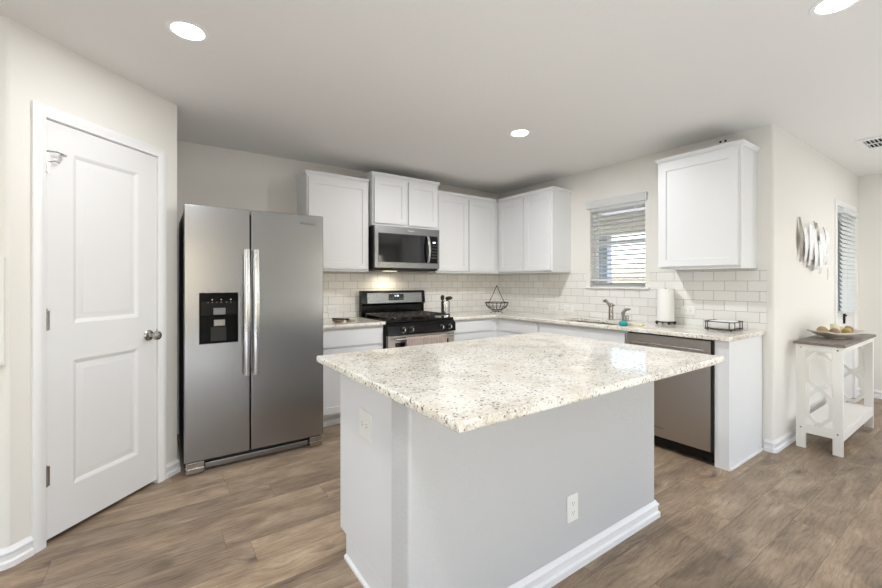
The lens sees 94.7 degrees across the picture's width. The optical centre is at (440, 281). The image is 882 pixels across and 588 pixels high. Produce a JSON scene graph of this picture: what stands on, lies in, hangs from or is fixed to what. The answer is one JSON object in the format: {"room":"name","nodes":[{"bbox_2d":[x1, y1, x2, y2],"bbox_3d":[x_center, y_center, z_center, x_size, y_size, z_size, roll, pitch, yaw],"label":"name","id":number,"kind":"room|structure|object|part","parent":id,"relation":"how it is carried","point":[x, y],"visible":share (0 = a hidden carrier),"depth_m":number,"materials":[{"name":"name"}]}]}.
{"room":"kitchen","nodes":[
{"label":"kitchen","id":0,"kind":"room"},
{"bbox_2d":[0,15,9,548],"bbox_3d":[-3.471,0.046,0.791,3.721,2.440,0.115,0,0,-35],"label":"wall","id":1,"kind":"structure","parent":0,"point":[4,21],"depth_m":1.80,"materials":[{"name":"white paint"}]},
{"bbox_2d":[0,257,4,364],"bbox_3d":[-2.047,0.151,1.687,0.322,0.514,0.044,0,0,-35],"label":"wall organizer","id":2,"kind":"object","parent":1,"relation":"attached to","point":[2,260],"visible":1,"depth_m":1.78,"materials":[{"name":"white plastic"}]},
{"bbox_2d":[0,535,33,570],"bbox_3d":[-3.424,1.222,0.780,3.786,0.088,0.079,0,0,-35],"label":"baseboard","id":3,"kind":"structure","parent":1,"relation":"attached to","point":[10,556],"depth_m":1.82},
{"bbox_2d":[10,18,176,545],"bbox_3d":[-1.895,0.046,2.268,0.115,2.440,0.912,0,0,10],"label":"wall","id":4,"kind":"structure","parent":0,"point":[44,71],"depth_m":1.93,"materials":[{"name":"white paint"}]},
{"bbox_2d":[31,100,165,553],"bbox_3d":[-1.858,0.212,2.252,0.193,2.108,0.735,0,0,10],"label":"door","id":5,"kind":"structure","parent":4,"relation":"in","point":[98,193],"depth_m":2.16,"materials":[{"name":"white wood"}]},
{"bbox_3d":[-1.758,0.329,2.489,0.079,0.066,0.066,0,0,10],"label":"knob","id":6,"kind":"part","parent":5,"relation":"part of","materials":[{"name":"silver metal"}]},
{"bbox_2d":[177,140,498,433],"bbox_3d":[-2.541,0.046,3.197,8.230,2.440,0.115,0,0,-35],"label":"wall","id":7,"kind":"structure","parent":0,"point":[207,175],"depth_m":3.64,"materials":[{"name":"white paint"}]},
{"bbox_2d":[295,169,368,271],"bbox_3d":[-1.057,-0.555,3.962,0.627,0.910,0.327,0,0,-35],"label":"upper cabinet","id":8,"kind":"object","parent":7,"relation":"attached to","point":[342,201],"visible":0.84,"depth_m":3.85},
{"bbox_3d":[-1.057,-0.995,3.962,0.627,0.030,0.327,0,0,-35],"label":"crown","id":9,"kind":"part","parent":8,"relation":"part of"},
{"bbox_2d":[359,171,439,229],"bbox_3d":[-0.452,-0.820,4.349,0.814,0.520,0.384,0,0,-35],"label":"upper cabinet","id":10,"kind":"object","parent":7,"relation":"attached to","point":[394,200],"visible":0.91,"depth_m":4.16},
{"bbox_3d":[-0.505,-0.803,4.089,0.361,0.442,0.019,0,0,-35],"label":"door","id":11,"kind":"part","parent":10,"relation":"part of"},
{"bbox_3d":[-0.452,-1.065,4.349,0.814,0.030,0.384,0,0,-35],"label":"crown","id":12,"kind":"part","parent":10,"relation":"part of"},
{"bbox_2d":[369,225,438,271],"bbox_3d":[-0.431,-0.334,4.319,0.760,0.445,0.457,0,0,-35],"label":"microwave","id":13,"kind":"object","parent":10,"relation":"attached to","point":[391,248],"visible":0.98,"depth_m":4.14,"materials":[{"name":"silver metal"}]},
{"bbox_3d":[-0.369,-0.339,4.150,0.592,0.286,0.005,0,0,-35],"label":"glass","id":14,"kind":"part","parent":13,"relation":"part of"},
{"bbox_3d":[-0.127,-0.340,4.281,0.028,0.275,0.047,0,0,-35],"label":"handle","id":15,"kind":"part","parent":13,"relation":"part of","materials":[{"name":"silver metal"}]},
{"bbox_3d":[-0.190,-0.803,4.309,0.361,0.442,0.019,0,0,-35],"label":"door","id":16,"kind":"part","parent":10,"relation":"part of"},
{"bbox_2d":[323,272,498,318],"bbox_3d":[-0.458,0.136,4.573,2.991,0.464,0.009,0,0,-35],"label":"tiled wall","id":17,"kind":"structure","parent":7,"relation":"attached to","point":[468,292],"depth_m":4.73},
{"bbox_2d":[327,306,338,312],"bbox_3d":[-1.093,0.281,4.120,0.118,0.074,0.008,0,0,-35],"label":"electrical outlet","id":18,"kind":"object","parent":17,"relation":"attached to","point":[330,309],"visible":1,"depth_m":4.12,"materials":[{"name":"white plastic"}]},
{"bbox_2d":[421,190,497,273],"bbox_3d":[0.362,-0.555,4.951,1.212,0.910,0.327,0,0,-35],"label":"upper cabinet","id":19,"kind":"object","parent":7,"relation":"attached to","point":[467,224],"visible":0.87,"depth_m":4.71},
{"bbox_3d":[0.137,-0.538,4.606,0.418,0.832,0.019,0,0,-35],"label":"door","id":20,"kind":"part","parent":19,"relation":"part of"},
{"bbox_3d":[0.314,-0.995,4.731,0.882,0.030,0.019,0,0,-35],"label":"crown","id":21,"kind":"part","parent":19,"relation":"part of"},
{"bbox_3d":[0.493,-0.538,4.854,0.407,0.832,0.019,0,0,-35],"label":"door","id":22,"kind":"part","parent":19,"relation":"part of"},
{"bbox_2d":[0,0,881,214],"bbox_3d":[1.021,-1.224,0.430,11.078,0.100,8.900,0,0,-35],"label":"ceiling","id":23,"kind":"structure","parent":0,"point":[430,90],"depth_m":2.28,"materials":[{"name":"white paint"}]},
{"bbox_2d":[165,19,209,41],"bbox_3d":[-1.185,-1.169,1.903,0.180,0.010,0.180,0,0,-35],"label":"recessed light","id":24,"kind":"object","parent":23,"relation":"in","point":[183,29],"visible":1,"depth_m":1.89,"materials":[{"name":"white"}]},
{"bbox_2d":[508,129,531,136],"bbox_3d":[0.623,-1.169,3.207,0.180,0.010,0.180,0,0,-35],"label":"recessed light","id":25,"kind":"object","parent":23,"relation":"in","point":[517,132],"visible":1,"depth_m":3.19,"materials":[{"name":"white"}]},
{"bbox_2d":[808,0,861,16],"bbox_3d":[1.666,-1.169,1.710,0.180,0.010,0.180,0,0,-35],"label":"recessed light","id":26,"kind":"object","parent":23,"relation":"in","point":[821,8],"visible":1,"depth_m":1.73,"materials":[{"name":"white"}]},
{"bbox_2d":[855,136,881,150],"bbox_3d":[3.695,-1.169,3.381,0.400,0.010,0.285,0,0,-35],"label":"ceiling vent","id":27,"kind":"object","parent":23,"relation":"in","point":[872,143],"visible":1,"depth_m":3.42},
{"bbox_2d":[0,398,881,587],"bbox_3d":[1.021,1.296,0.430,11.078,0.060,8.900,0,0,-35],"label":"floor","id":28,"kind":"structure","parent":0,"point":[795,516],"depth_m":2.08,"materials":[{"name":"brown wood"}]},
{"bbox_2d":[179,204,322,475],"bbox_3d":[-1.512,0.380,3.212,0.915,1.772,0.916,0,0,-35],"label":"refrigerator","id":29,"kind":"object","parent":28,"relation":"on","point":[251,282],"visible":1,"depth_m":2.85,"materials":[{"name":"silver metal"}]},
{"bbox_3d":[-1.519,0.339,2.764,0.391,1.690,0.058,0,0,-35],"label":"door","id":30,"kind":"part","parent":29,"relation":"part of","materials":[{"name":"silver metal"}]},
{"bbox_3d":[-1.345,0.211,2.811,0.046,0.870,0.067,0,0,-35],"label":"handle","id":31,"kind":"part","parent":29,"relation":"part of","materials":[{"name":"silver metal"}]},
{"bbox_3d":[-1.296,0.211,2.845,0.046,0.870,0.067,0,0,-35],"label":"handle","id":32,"kind":"part","parent":29,"relation":"part of","materials":[{"name":"silver metal"}]},
{"bbox_3d":[-1.140,0.339,3.028,0.516,1.690,0.058,0,0,-35],"label":"door","id":33,"kind":"part","parent":29,"relation":"part of","materials":[{"name":"silver metal"}]},
{"bbox_2d":[323,325,382,426],"bbox_3d":[-0.958,0.833,3.846,0.620,0.866,0.609,0,0,-35],"label":"base cabinet","id":34,"kind":"object","parent":28,"relation":"on","point":[363,338],"visible":0.36,"depth_m":3.54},
{"bbox_3d":[-0.789,0.493,3.604,0.590,0.146,0.019,0,0,-35],"label":"drawer","id":35,"kind":"part","parent":34,"relation":"part of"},
{"bbox_3d":[-0.789,0.861,3.604,0.590,0.550,0.019,0,0,-35],"label":"door","id":36,"kind":"part","parent":34,"relation":"part of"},
{"bbox_2d":[323,317,384,328],"bbox_3d":[-0.962,0.384,3.829,0.656,0.030,0.636,0,0,-35],"label":"countertop","id":37,"kind":"structure","parent":34,"relation":"on","point":[328,323],"depth_m":3.68,"materials":[{"name":"stone"}]},
{"bbox_2d":[332,318,356,321],"bbox_3d":[-0.894,0.351,3.768,0.242,0.035,0.127,0,0,-35],"label":"spoon rest","id":38,"kind":"object","parent":37,"relation":"on","point":[333,319],"visible":0.99,"depth_m":3.75,"materials":[{"name":"beige ceramic"}]},
{"bbox_2d":[359,290,455,348],"bbox_3d":[-0.342,0.681,4.194,0.768,1.170,0.704,0,0,-35],"label":"gas range","id":39,"kind":"object","parent":28,"relation":"on","point":[403,314],"visible":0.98,"depth_m":4.14,"materials":[{"name":"black metal"}]},
{"bbox_3d":[-0.494,0.174,4.421,0.668,0.108,0.013,0,0,-35],"label":"console plate","id":40,"kind":"part","parent":39,"relation":"part of","materials":[{"name":"silver metal"}]},
{"bbox_3d":[-0.488,0.166,4.424,0.184,0.068,0.008,0,0,-35],"label":"clock panel","id":41,"kind":"part","parent":39,"relation":"part of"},
{"bbox_2d":[362,311,452,322],"bbox_3d":[-0.349,0.357,4.204,0.768,0.058,0.570,0,0,-35],"label":"cooktop","id":42,"kind":"object","parent":39,"relation":"in","point":[386,316],"depth_m":4.08,"materials":[{"name":"metal"}]},
{"bbox_3d":[-0.188,0.792,3.974,0.756,0.570,0.045,0,0,-35],"label":"oven door","id":43,"kind":"part","parent":39,"relation":"part of","materials":[{"name":"silver metal"}]},
{"bbox_3d":[-0.184,0.442,3.968,0.768,0.110,0.064,0,0,-35],"label":"control panel","id":44,"kind":"part","parent":39,"relation":"part of","materials":[{"name":"metal"}]},
{"bbox_3d":[-0.177,0.789,3.958,0.608,0.435,0.001,0,0,-35],"label":"oven glass","id":45,"kind":"part","parent":39,"relation":"part of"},
{"bbox_3d":[-0.158,0.534,3.931,0.668,0.024,0.062,0,0,-35],"label":"oven handle","id":46,"kind":"part","parent":39,"relation":"part of","materials":[{"name":"silver metal"}]},
{"bbox_2d":[405,334,446,346],"bbox_3d":[-0.138,0.666,3.921,0.460,0.292,0.037,0,0,-35],"label":"dish towel","id":47,"kind":"object","parent":39,"relation":"hanging from","point":[440,338],"visible":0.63,"depth_m":3.90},
{"bbox_2d":[453,317,495,340],"bbox_3d":[0.444,0.833,4.824,1.222,0.866,0.609,0,0,-35],"label":"base cabinet","id":48,"kind":"object","parent":28,"relation":"on","point":[467,329],"visible":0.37,"depth_m":4.40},
{"bbox_3d":[0.347,0.478,4.397,0.540,0.116,0.019,0,0,-35],"label":"drawer","id":49,"kind":"part","parent":48,"relation":"part of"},
{"bbox_3d":[0.347,0.846,4.397,0.540,0.580,0.019,0,0,-35],"label":"door","id":50,"kind":"part","parent":48,"relation":"part of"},
{"bbox_2d":[440,310,763,341],"bbox_3d":[1.096,0.384,3.886,1.226,0.030,2.896,0,0,-35],"label":"countertop","id":51,"kind":"structure","parent":48,"relation":"on","point":[679,330],"depth_m":3.51,"materials":[{"name":"stone"}]},
{"bbox_2d":[441,301,449,313],"bbox_3d":[0.049,0.292,4.579,0.108,0.153,0.108,0,0,-35],"label":"utensil crock","id":52,"kind":"object","parent":51,"relation":"on","point":[445,305],"visible":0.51,"depth_m":4.53,"materials":[{"name":"silver metal"}]},
{"bbox_2d":[485,285,508,313],"bbox_3d":[0.655,0.206,4.777,0.279,0.326,0.279,0,0,-35],"label":"fruit basket","id":53,"kind":"object","parent":51,"relation":"on","point":[492,309],"visible":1,"depth_m":4.76,"materials":[{"name":"black metal"}]},
{"bbox_2d":[485,302,507,309],"bbox_3d":[0.655,0.286,4.777,0.274,0.087,0.275,0,0,-35],"label":"wire bowl","id":54,"kind":"object","parent":53,"relation":"on","point":[485,302],"depth_m":4.75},
{"bbox_2d":[577,321,617,324],"bbox_3d":[1.424,0.480,3.831,0.348,0.161,0.668,0,0,-35],"label":"sink","id":55,"kind":"object","parent":51,"relation":"in","point":[577,321],"visible":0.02,"depth_m":3.97,"materials":[{"name":"metal"}]},
{"bbox_2d":[603,299,614,319],"bbox_3d":[1.601,0.266,3.882,0.153,0.205,0.072,0,0,-35],"label":"faucet","id":56,"kind":"object","parent":51,"relation":"on","point":[610,305],"visible":0.94,"depth_m":3.89,"materials":[{"name":"silver metal"}]},
{"bbox_3d":[1.594,0.213,3.878,0.136,0.099,0.030,0,0,-39],"label":"spout","id":57,"kind":"part","parent":56,"relation":"part of","materials":[{"name":"silver metal"}]},
{"bbox_2d":[619,308,630,325],"bbox_3d":[1.534,0.295,3.403,0.082,0.146,0.080,0,0,-35],"label":"dish brush","id":58,"kind":"object","parent":51,"relation":"on","point":[622,322],"visible":1,"depth_m":3.39,"materials":[{"name":"teal plastic"}]},
{"bbox_3d":[1.549,0.276,3.403,0.073,0.107,0.033,0,0,17],"label":"handle","id":59,"kind":"part","parent":58,"relation":"part of","materials":[{"name":"grey plastic"}]},
{"bbox_2d":[628,323,644,325],"bbox_3d":[1.641,0.360,3.416,0.070,0.018,0.110,0,0,-35],"label":"sponge","id":60,"kind":"object","parent":51,"relation":"on","point":[631,324],"visible":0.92,"depth_m":3.40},
{"bbox_2d":[655,288,675,324],"bbox_3d":[1.957,0.212,3.539,0.164,0.311,0.164,0,0,-35],"label":"paper towel holder","id":61,"kind":"object","parent":51,"relation":"on","point":[656,321],"visible":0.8,"depth_m":3.51,"materials":[{"name":"black metal"}]},
{"bbox_2d":[657,289,673,321],"bbox_3d":[1.957,0.201,3.539,0.132,0.280,0.132,0,0,-35],"label":"paper towel roll","id":62,"kind":"object","parent":61,"relation":"on","point":[665,297],"visible":0.99,"depth_m":3.48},
{"bbox_2d":[704,319,743,331],"bbox_3d":[2.167,0.334,3.115,0.208,0.070,0.203,0,0,-35],"label":"tray","id":63,"kind":"object","parent":51,"relation":"on","point":[707,321],"visible":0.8,"depth_m":3.07,"materials":[{"name":"black metal"}]},
{"bbox_2d":[708,319,738,328],"bbox_3d":[2.167,0.325,3.115,0.164,0.058,0.159,0,0,-35],"label":"napkin stack","id":64,"kind":"object","parent":63,"relation":"in","point":[710,324],"visible":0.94,"depth_m":3.07,"materials":[{"name":"white paper"}]},
{"bbox_3d":[2.167,0.303,3.115,0.208,0.008,0.203,0,0,-35],"label":"rail","id":65,"kind":"part","parent":63,"relation":"part of","materials":[{"name":"black metal"}]},
{"bbox_2d":[340,374,659,587],"bbox_3d":[0.325,0.824,2.050,1.563,0.884,0.754,0,0,-35],"label":"kitchen island","id":66,"kind":"object","parent":28,"relation":"on","point":[426,503],"visible":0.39,"depth_m":1.63,"materials":[{"name":"grey paint"}]},
{"bbox_3d":[-0.290,1.257,1.648,0.011,0.018,0.522,0,0,-35],"label":"shoe moulding","id":67,"kind":"part","parent":66,"relation":"part of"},
{"bbox_2d":[359,407,371,442],"bbox_3d":[-0.315,0.594,1.686,0.008,0.118,0.118,0,0,-35],"label":"electrical outlet","id":68,"kind":"object","parent":66,"relation":"attached to","point":[365,418],"visible":1,"depth_m":1.68,"materials":[{"name":"white plastic"}]},
{"bbox_2d":[317,332,723,432],"bbox_3d":[0.371,0.367,1.924,1.573,0.030,1.119,0,0,-35],"label":"island countertop","id":69,"kind":"structure","parent":66,"relation":"on","point":[463,386],"depth_m":1.59,"materials":[{"name":"stone"}]},
{"bbox_2d":[567,492,577,523],"bbox_3d":[0.579,0.994,1.786,0.074,0.118,0.008,0,0,-35],"label":"electrical outlet","id":70,"kind":"object","parent":66,"relation":"attached to","point":[572,500],"visible":1,"depth_m":1.78,"materials":[{"name":"white plastic"}]},
{"bbox_2d":[571,500,575,506],"bbox_3d":[0.581,0.974,1.784,0.033,0.028,0.002,0,0,-35],"label":"socket","id":71,"kind":"object","parent":70,"relation":"attached to","point":[573,502],"depth_m":1.78,"materials":[{"name":"grey plastic"}]},
{"bbox_2d":[571,509,575,515],"bbox_3d":[0.581,1.014,1.784,0.033,0.028,0.002,0,0,-35],"label":"socket","id":72,"kind":"object","parent":70,"relation":"attached to","point":[573,511],"depth_m":1.78,"materials":[{"name":"grey plastic"}]},
{"bbox_3d":[0.515,1.222,1.805,1.533,0.088,0.134,0,0,-35],"label":"baseboard","id":73,"kind":"part","parent":66,"relation":"part of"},
{"bbox_2d":[496,317,539,336],"bbox_3d":[1.041,0.833,4.503,0.609,0.866,0.636,0,0,-35],"label":"base cabinet","id":74,"kind":"object","parent":28,"relation":"on","point":[504,327],"visible":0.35,"depth_m":4.34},
{"bbox_3d":[0.815,0.846,4.311,0.019,0.580,0.547,0,0,-35],"label":"door","id":75,"kind":"part","parent":74,"relation":"part of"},
{"bbox_3d":[0.815,0.478,4.311,0.019,0.116,0.547,0,0,-35],"label":"drawer","id":76,"kind":"part","parent":74,"relation":"part of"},
{"bbox_2d":[540,320,628,343],"bbox_3d":[1.491,0.833,3.858,0.609,0.866,0.931,0,0,-35],"label":"base cabinet","id":77,"kind":"object","parent":28,"relation":"on","point":[610,335],"visible":0.1,"depth_m":3.62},
{"bbox_2d":[627,331,714,462],"bbox_3d":[1.931,0.834,3.204,0.616,0.863,0.628,0,0,-35],"label":"dishwasher","id":78,"kind":"object","parent":28,"relation":"on","point":[684,404],"visible":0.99,"depth_m":2.92,"materials":[{"name":"silver metal"}]},
{"bbox_3d":[1.679,0.478,3.040,0.016,0.010,0.526,0,0,-35],"label":"pocket handle","id":79,"kind":"part","parent":78,"relation":"part of","materials":[{"name":"silver metal"}]},
{"bbox_3d":[1.722,1.213,3.059,0.060,0.065,0.618,0,0,-35],"label":"kick plate","id":80,"kind":"part","parent":78,"relation":"part of","materials":[{"name":"black metal"}]},
{"bbox_2d":[715,335,763,470],"bbox_3d":[2.149,0.833,2.915,0.607,0.866,0.096,0,0,-35],"label":"end panel","id":81,"kind":"object","parent":28,"relation":"on","point":[738,380],"visible":0.91,"depth_m":2.80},
{"bbox_3d":[2.151,0.833,2.922,0.595,0.866,0.080,0,0,-35],"label":"panel","id":82,"kind":"part","parent":81,"relation":"part of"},
{"bbox_3d":[2.178,1.256,2.884,0.596,0.020,0.012,0,0,-35],"label":"shoe moulding","id":83,"kind":"part","parent":81,"relation":"part of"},
{"bbox_2d":[793,333,875,456],"bbox_3d":[3.245,0.861,3.330,1.069,0.809,0.293,0,0,-35],"label":"console table","id":84,"kind":"object","parent":28,"relation":"on","point":[838,419],"visible":0.95,"depth_m":3.10,"materials":[{"name":"grey wood"}]},
{"bbox_3d":[2.767,0.871,3.122,0.022,0.790,0.056,0,0,-35],"label":"leg","id":85,"kind":"part","parent":84,"relation":"part of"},
{"bbox_3d":[2.826,1.114,3.037,0.018,0.067,0.151,0,0,-35],"label":"rail","id":86,"kind":"part","parent":84,"relation":"part of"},
{"bbox_3d":[2.826,0.498,3.037,0.018,0.044,0.151,0,0,-35],"label":"rail","id":87,"kind":"part","parent":84,"relation":"part of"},
{"bbox_2d":[807,329,864,338],"bbox_3d":[3.208,0.424,3.301,0.410,0.065,0.190,0,0,-11],"label":"serving dish","id":88,"kind":"object","parent":84,"relation":"on","point":[826,334],"visible":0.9,"depth_m":3.24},
{"bbox_2d":[816,326,827,331],"bbox_3d":[3.083,0.392,3.288,0.071,0.064,0.067,0,0,-35],"label":"decorative ball","id":89,"kind":"object","parent":88,"relation":"on","point":[821,328],"visible":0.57,"depth_m":3.27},
{"bbox_2d":[829,328,839,332],"bbox_3d":[3.159,0.403,3.261,0.069,0.062,0.065,0,0,-35],"label":"decorative ball","id":90,"kind":"object","parent":88,"relation":"on","point":[834,330],"visible":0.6,"depth_m":3.24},
{"bbox_2d":[830,324,840,332],"bbox_3d":[3.217,0.387,3.315,0.062,0.098,0.062,0,0,-35],"label":"pillar candle","id":91,"kind":"object","parent":88,"relation":"on","point":[838,326],"visible":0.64,"depth_m":3.29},
{"bbox_2d":[842,328,852,332],"bbox_3d":[3.283,0.403,3.283,0.065,0.058,0.061,0,0,-35],"label":"decorative ball","id":92,"kind":"object","parent":88,"relation":"on","point":[845,330],"visible":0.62,"depth_m":3.27,"materials":[{"name":"gold metal"}]},
{"bbox_3d":[2.886,0.871,2.952,0.022,0.790,0.056,0,0,-35],"label":"leg","id":93,"kind":"part","parent":84,"relation":"part of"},
{"bbox_2d":[806,402,871,432],"bbox_3d":[3.246,1.092,3.330,1.000,0.018,0.255,0,0,-35],"label":"shelf","id":94,"kind":"object","parent":84,"relation":"attached to","point":[854,414],"depth_m":3.24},
{"bbox_3d":[3.315,1.129,3.231,1.000,0.056,0.018,0,0,-35],"label":"shelf rail","id":95,"kind":"part","parent":84,"relation":"part of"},
{"bbox_3d":[3.725,0.871,3.537,0.022,0.790,0.056,0,0,-35],"label":"leg","id":96,"kind":"part","parent":84,"relation":"part of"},
{"bbox_2d":[499,124,778,447],"bbox_3d":[1.667,0.046,4.257,0.115,2.440,2.960,0,0,-35],"label":"wall","id":97,"kind":"structure","parent":0,"point":[638,175],"depth_m":3.62,"materials":[{"name":"white paint"}]},
{"bbox_2d":[498,186,572,273],"bbox_3d":[1.065,-0.555,4.733,0.327,0.910,0.869,0,0,-35],"label":"upper cabinet","id":98,"kind":"object","parent":97,"relation":"attached to","point":[534,227],"visible":1,"depth_m":4.48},
{"bbox_3d":[0.831,-0.538,4.799,0.019,0.832,0.390,0,0,-35],"label":"door","id":99,"kind":"part","parent":98,"relation":"part of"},
{"bbox_3d":[1.073,-0.995,4.721,0.327,0.030,0.839,0,0,-35],"label":"crown","id":100,"kind":"part","parent":98,"relation":"part of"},
{"bbox_3d":[1.062,-0.538,4.468,0.019,0.832,0.369,0,0,-35],"label":"door","id":101,"kind":"part","parent":98,"relation":"part of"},
{"bbox_2d":[584,214,649,288],"bbox_3d":[1.773,-0.354,4.070,0.144,0.850,0.684,0,0,-35],"label":"window","id":102,"kind":"structure","parent":97,"relation":"in","point":[597,285],"depth_m":4.16,"materials":[{"name":"white plastic"}]},
{"bbox_2d":[586,192,646,280],"bbox_3d":[1.752,-0.423,4.061,0.076,0.834,0.646,0,0,-35],"label":"window blind","id":103,"kind":"object","parent":102,"relation":"attached to","point":[637,200],"visible":0.85,"depth_m":4.03,"materials":[{"name":"white"}]},
{"bbox_3d":[1.764,-0.755,4.062,0.048,0.045,0.582,0,0,-35],"label":"head rail","id":104,"kind":"part","parent":103,"relation":"part of","materials":[{"name":"white"}]},
{"bbox_3d":[1.764,-0.017,4.062,0.044,0.022,0.582,0,0,-35],"label":"rail","id":105,"kind":"part","parent":103,"relation":"part of","materials":[{"name":"white"}]},
{"bbox_3d":[1.874,-0.387,3.905,0.055,0.741,0.003,0,0,-35],"label":"ladder cord","id":106,"kind":"part","parent":103,"relation":"part of","materials":[{"name":"fabric"}]},
{"bbox_3d":[1.773,0.061,4.070,0.144,0.018,0.684,0,0,-35],"label":"sill","id":107,"kind":"part","parent":102,"relation":"part of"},
{"bbox_3d":[1.811,-0.399,4.095,0.034,0.044,0.526,0,0,-35],"label":"meeting rail","id":108,"kind":"part","parent":102,"relation":"part of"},
{"bbox_2d":[499,269,766,330],"bbox_3d":[1.604,0.136,4.238,0.009,0.464,2.918,0,0,-35],"label":"tiled wall","id":109,"kind":"structure","parent":97,"relation":"attached to","point":[740,294],"depth_m":3.73,"materials":[{"name":"tile"}]},
{"bbox_2d":[549,304,556,310],"bbox_3d":[1.286,0.298,4.680,0.008,0.074,0.118,0,0,-35],"label":"electrical outlet","id":110,"kind":"object","parent":109,"relation":"attached to","point":[552,307],"visible":1,"depth_m":4.68,"materials":[{"name":"white plastic"}]},
{"bbox_2d":[564,305,572,311],"bbox_3d":[1.412,0.298,4.499,0.008,0.074,0.118,0,0,-35],"label":"electrical outlet","id":111,"kind":"object","parent":109,"relation":"attached to","point":[567,308],"visible":1,"depth_m":4.50,"materials":[{"name":"white plastic"}]},
{"bbox_2d":[681,306,695,314],"bbox_3d":[2.119,0.248,3.485,0.008,0.074,0.118,0,0,-35],"label":"electrical outlet","id":112,"kind":"object","parent":109,"relation":"attached to","point":[685,310],"visible":1,"depth_m":3.48,"materials":[{"name":"white plastic"}]},
{"bbox_2d":[655,139,759,269],"bbox_3d":[2.105,-0.559,3.242,0.327,0.917,0.628,0,0,-35],"label":"upper cabinet","id":113,"kind":"object","parent":97,"relation":"attached to","point":[707,197],"visible":1,"depth_m":3.07,"materials":[{"name":"wood"}]},
{"bbox_3d":[1.978,-0.542,3.153,0.019,0.839,0.560,0,0,-35],"label":"door","id":114,"kind":"part","parent":113,"relation":"part of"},
{"bbox_3d":[2.105,-1.002,3.242,0.327,0.030,0.628,0,0,-35],"label":"crown","id":115,"kind":"part","parent":113,"relation":"part of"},
{"bbox_2d":[717,139,733,144],"bbox_3d":[2.145,-1.029,3.060,0.128,0.079,0.128,0,0,-35],"label":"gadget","id":116,"kind":"object","parent":113,"relation":"on","point":[725,140],"visible":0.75,"depth_m":3.02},
{"bbox_2d":[779,127,857,436],"bbox_3d":[3.620,0.046,3.885,2.663,2.440,0.115,0,0,-35],"label":"wall","id":117,"kind":"structure","parent":0,"point":[810,182],"depth_m":3.42,"materials":[{"name":"white paint"}]},
{"bbox_2d":[764,427,795,452],"bbox_3d":[3.137,1.222,3.499,1.698,0.088,0.074,0,0,-35],"label":"baseboard","id":118,"kind":"structure","parent":117,"relation":"attached to","point":[772,446],"depth_m":3.06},
{"bbox_2d":[798,217,829,273],"bbox_3d":[3.244,-0.299,3.504,0.798,0.460,0.076,0,0,-35],"label":"wall sculpture","id":119,"kind":"object","parent":117,"relation":"attached to","point":[819,244],"visible":1,"depth_m":3.43,"materials":[{"name":"grey metal"}]},
{"bbox_3d":[3.267,-0.325,3.537,0.722,0.382,0.049,0,0,-35],"label":"stem","id":120,"kind":"part","parent":119,"relation":"part of","materials":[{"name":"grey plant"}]},
{"bbox_2d":[827,268,829,279],"bbox_3d":[3.675,-0.074,3.847,0.074,0.118,0.009,0,0,-35],"label":"light switch","id":121,"kind":"object","parent":117,"relation":"attached to","point":[828,269],"visible":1,"depth_m":3.83,"materials":[{"name":"white plastic"}]},
{"bbox_2d":[834,199,856,401],"bbox_3d":[4.162,0.227,4.250,0.834,2.078,0.137,0,0,-35],"label":"door","id":122,"kind":"structure","parent":117,"relation":"in","point":[846,319],"depth_m":4.24,"materials":[{"name":"white wood"}]},
{"bbox_3d":[4.173,-0.167,4.234,0.508,0.935,0.004,0,0,-35],"label":"pane","id":123,"kind":"part","parent":122,"relation":"part of","materials":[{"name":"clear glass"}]},
{"bbox_3d":[4.151,0.376,4.174,0.024,0.110,0.026,0,0,-35],"label":"handle","id":124,"kind":"part","parent":122,"relation":"part of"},
{"bbox_2d":[838,208,858,313],"bbox_3d":[4.204,-0.206,4.190,0.618,1.040,0.055,0,0,-35],"label":"window blind","id":125,"kind":"object","parent":117,"relation":"attached to","point":[848,292],"visible":0.94,"depth_m":4.17,"materials":[{"name":"white"}]},
{"bbox_3d":[4.204,-0.704,4.190,0.618,0.045,0.048,0,0,-35],"label":"head rail","id":126,"kind":"part","parent":125,"relation":"part of","materials":[{"name":"white"}]},
{"bbox_3d":[4.204,0.303,4.190,0.618,0.022,0.044,0,0,-35],"label":"rail","id":127,"kind":"part","parent":125,"relation":"part of","materials":[{"name":"white"}]},
{"bbox_2d":[858,173,881,390],"bbox_3d":[6.294,0.046,2.302,0.115,2.440,5.540,0,0,-35],"label":"wall","id":128,"kind":"structure","parent":0,"point":[869,186],"depth_m":4.46,"materials":[{"name":"white paint"}]},
{"bbox_2d":[857,387,881,398],"bbox_3d":[6.183,1.222,2.224,0.157,0.088,5.540,0,0,-35],"label":"baseboard","id":129,"kind":"structure","parent":128,"relation":"attached to","point":[877,393],"depth_m":4.42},
{"bbox_3d":[-2.032,0.046,2.999,0.115,2.440,0.792,0,0,-35],"label":"wall","id":130,"kind":"structure","parent":0,"visible":0},
{"bbox_2d":[166,442,180,478],"bbox_3d":[-1.976,1.222,2.976,0.088,0.088,0.855,0,0,-35],"label":"baseboard","id":131,"kind":"structure","parent":130,"relation":"attached to","point":[172,468],"depth_m":2.67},
{"label":"outside","id":132,"kind":"structure","parent":0,"visible":0},
{"bbox_3d":[11.853,1.466,16.211,29.500,0.100,23.000,0,0,-35],"label":"ground","id":133,"kind":"structure","parent":132,"visible":0},
{"bbox_2d":[599,236,611,282],"bbox_3d":[3.229,0.261,8.052,0.160,2.309,0.240,0,0,-35],"label":"patio post","id":134,"kind":"object","parent":133,"relation":"on","point":[600,249],"visible":0.29,"depth_m":7.97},
{"bbox_2d":[599,212,644,236],"bbox_3d":[1.735,-1.174,7.328,3.460,0.560,6.800,0,0,-35],"label":"patio cover","id":135,"kind":"object","parent":134,"relation":"on","point":[639,213],"depth_m":7.67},
{"bbox_2d":[612,269,644,282],"bbox_3d":[5.877,0.501,12.166,0.070,1.830,19.200,0,0,-35],"label":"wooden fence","id":136,"kind":"object","parent":133,"relation":"on","point":[617,270],"visible":0.02,"depth_m":12.38,"materials":[{"name":"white wood"}]}
]}

